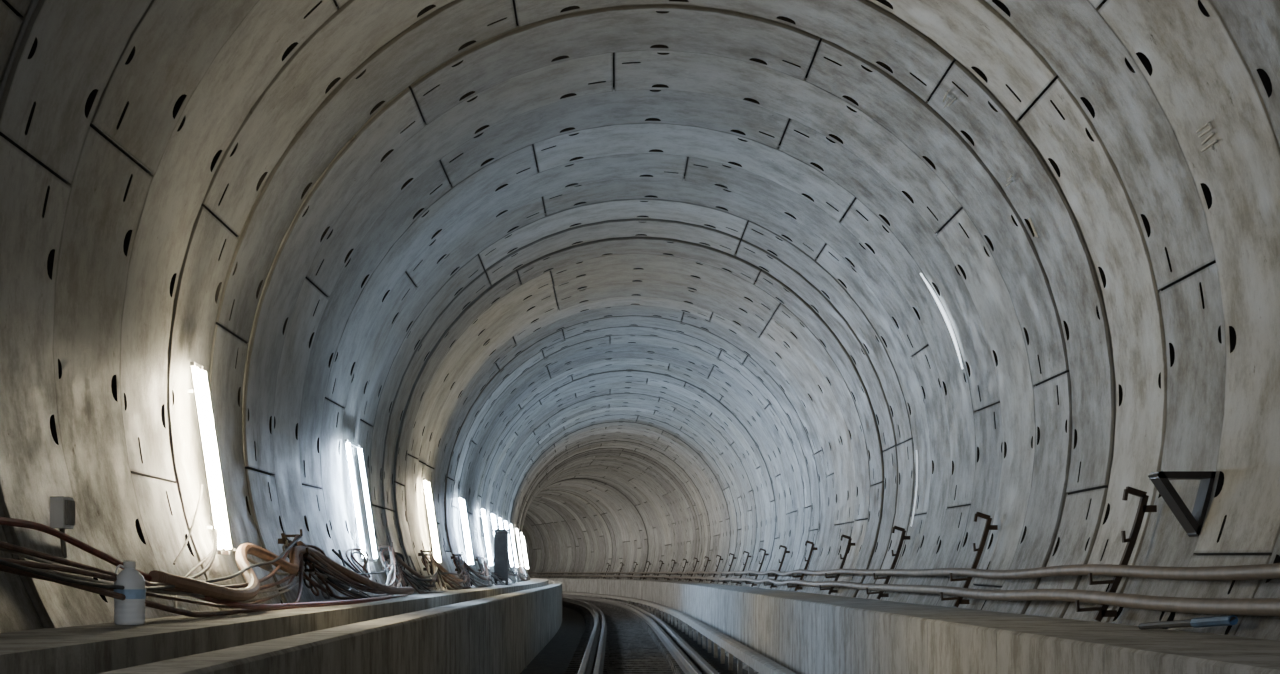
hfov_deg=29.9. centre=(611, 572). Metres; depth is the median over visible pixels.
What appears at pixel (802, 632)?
ledge
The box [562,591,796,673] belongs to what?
railway track
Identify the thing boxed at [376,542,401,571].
hook
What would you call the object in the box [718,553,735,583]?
bracket
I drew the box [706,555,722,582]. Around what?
bracket
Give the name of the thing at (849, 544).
bracket
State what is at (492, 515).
work lamp
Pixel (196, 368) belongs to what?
work lamp
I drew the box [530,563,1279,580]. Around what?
pipe
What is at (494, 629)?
ledge
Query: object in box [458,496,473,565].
work lamp
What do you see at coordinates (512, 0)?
panel joints
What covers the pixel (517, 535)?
work lamp
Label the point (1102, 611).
bracket
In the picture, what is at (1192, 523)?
wall bracket
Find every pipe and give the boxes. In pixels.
[529,575,1279,615]
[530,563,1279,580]
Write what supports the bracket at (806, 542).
attached to the lining
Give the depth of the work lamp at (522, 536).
83.70 m
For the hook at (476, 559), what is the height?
0.355 m
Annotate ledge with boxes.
[0,578,561,673]
[537,578,1279,673]
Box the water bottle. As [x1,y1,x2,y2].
[114,561,145,624]
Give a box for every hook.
[278,529,302,546]
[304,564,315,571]
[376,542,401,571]
[418,548,439,573]
[451,552,468,572]
[475,555,489,572]
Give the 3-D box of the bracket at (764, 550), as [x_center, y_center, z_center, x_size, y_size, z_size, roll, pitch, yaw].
[2.981,-0.112,49.300,0.472,0.800,0.060,0,0,0]
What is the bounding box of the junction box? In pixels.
[50,496,74,557]
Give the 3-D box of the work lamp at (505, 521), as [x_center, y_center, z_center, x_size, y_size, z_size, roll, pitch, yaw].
[-2.558,-0.710,58.980,0.254,1.190,0.661,0,0,0]
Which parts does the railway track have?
running rail, guard rail, guard rail, running rail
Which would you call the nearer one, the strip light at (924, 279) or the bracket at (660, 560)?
the strip light at (924, 279)
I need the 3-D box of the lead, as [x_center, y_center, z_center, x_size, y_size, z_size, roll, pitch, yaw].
[-2.408,-0.174,30.201,0.326,0.765,35.606,0,0,0]
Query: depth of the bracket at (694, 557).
78.59 m
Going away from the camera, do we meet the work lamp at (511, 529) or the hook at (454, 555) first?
the hook at (454, 555)
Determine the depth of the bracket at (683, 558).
84.48 m
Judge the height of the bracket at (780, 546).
0.800 m
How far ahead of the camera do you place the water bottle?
10.55 m
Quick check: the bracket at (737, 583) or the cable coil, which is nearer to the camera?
the cable coil
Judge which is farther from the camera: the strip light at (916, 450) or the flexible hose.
the strip light at (916, 450)
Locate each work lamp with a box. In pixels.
[188,362,231,554]
[345,439,376,561]
[421,478,440,561]
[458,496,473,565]
[479,507,492,566]
[490,512,496,531]
[497,516,502,528]
[503,520,512,565]
[509,523,517,568]
[514,527,522,565]
[520,532,526,568]
[522,536,528,569]
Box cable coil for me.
[283,541,471,598]
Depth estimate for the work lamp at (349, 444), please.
23.99 m
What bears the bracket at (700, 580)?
attached to the lining
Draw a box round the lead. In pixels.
[173,484,492,607]
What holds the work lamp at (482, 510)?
attached to the lining
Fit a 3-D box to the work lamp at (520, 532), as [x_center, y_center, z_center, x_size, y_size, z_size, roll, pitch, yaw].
[-2.815,-0.710,75.941,0.257,1.190,0.464,0,0,0]
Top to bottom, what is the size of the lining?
6.184 m
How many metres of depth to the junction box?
10.67 m
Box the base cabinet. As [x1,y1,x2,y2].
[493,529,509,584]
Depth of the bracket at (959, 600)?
20.02 m
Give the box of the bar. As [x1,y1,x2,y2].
[1138,615,1237,629]
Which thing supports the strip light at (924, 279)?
attached to the lining
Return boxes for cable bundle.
[0,528,528,617]
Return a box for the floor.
[520,606,758,673]
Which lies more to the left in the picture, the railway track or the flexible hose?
the flexible hose
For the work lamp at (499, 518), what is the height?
1.190 m
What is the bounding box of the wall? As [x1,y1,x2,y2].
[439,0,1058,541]
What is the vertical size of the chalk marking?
1.153 m
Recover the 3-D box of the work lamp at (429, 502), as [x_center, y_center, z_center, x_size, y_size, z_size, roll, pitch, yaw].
[-2.524,-0.710,33.400,0.252,1.190,0.660,0,0,0]
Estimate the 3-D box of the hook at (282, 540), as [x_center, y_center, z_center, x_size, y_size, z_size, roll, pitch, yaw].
[-2.421,-0.264,18.100,0.181,0.128,0.050,0,0,0]
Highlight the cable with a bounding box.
[0,517,391,609]
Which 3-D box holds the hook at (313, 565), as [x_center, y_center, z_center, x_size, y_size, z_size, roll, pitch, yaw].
[-2.274,-0.038,18.100,0.083,0.053,0.050,0,0,0]
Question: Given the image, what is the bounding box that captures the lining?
[0,0,1279,673]
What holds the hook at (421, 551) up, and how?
attached to the lining
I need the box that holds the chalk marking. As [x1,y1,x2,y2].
[943,91,1216,236]
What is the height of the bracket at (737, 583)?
0.800 m
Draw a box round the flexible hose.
[148,543,413,601]
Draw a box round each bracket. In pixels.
[652,560,663,579]
[665,560,676,580]
[675,558,687,580]
[685,557,698,580]
[695,556,710,581]
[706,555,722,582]
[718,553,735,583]
[731,551,751,584]
[746,548,768,586]
[764,545,789,588]
[787,540,816,590]
[819,534,854,594]
[866,526,909,599]
[940,512,997,607]
[1075,486,1156,621]
[1148,471,1215,536]
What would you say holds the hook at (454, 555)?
attached to the lining
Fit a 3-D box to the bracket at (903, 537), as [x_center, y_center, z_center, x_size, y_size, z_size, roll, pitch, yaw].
[2.981,-0.112,25.900,0.472,0.800,0.060,0,0,0]
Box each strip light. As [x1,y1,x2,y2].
[911,450,917,525]
[920,273,962,368]
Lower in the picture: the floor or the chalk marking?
the floor
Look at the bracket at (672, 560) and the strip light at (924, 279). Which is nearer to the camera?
the strip light at (924, 279)
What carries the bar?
on the ledge at (802, 632)
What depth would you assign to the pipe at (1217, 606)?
14.53 m
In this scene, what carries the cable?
on the ledge at (494, 629)
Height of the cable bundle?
0.539 m

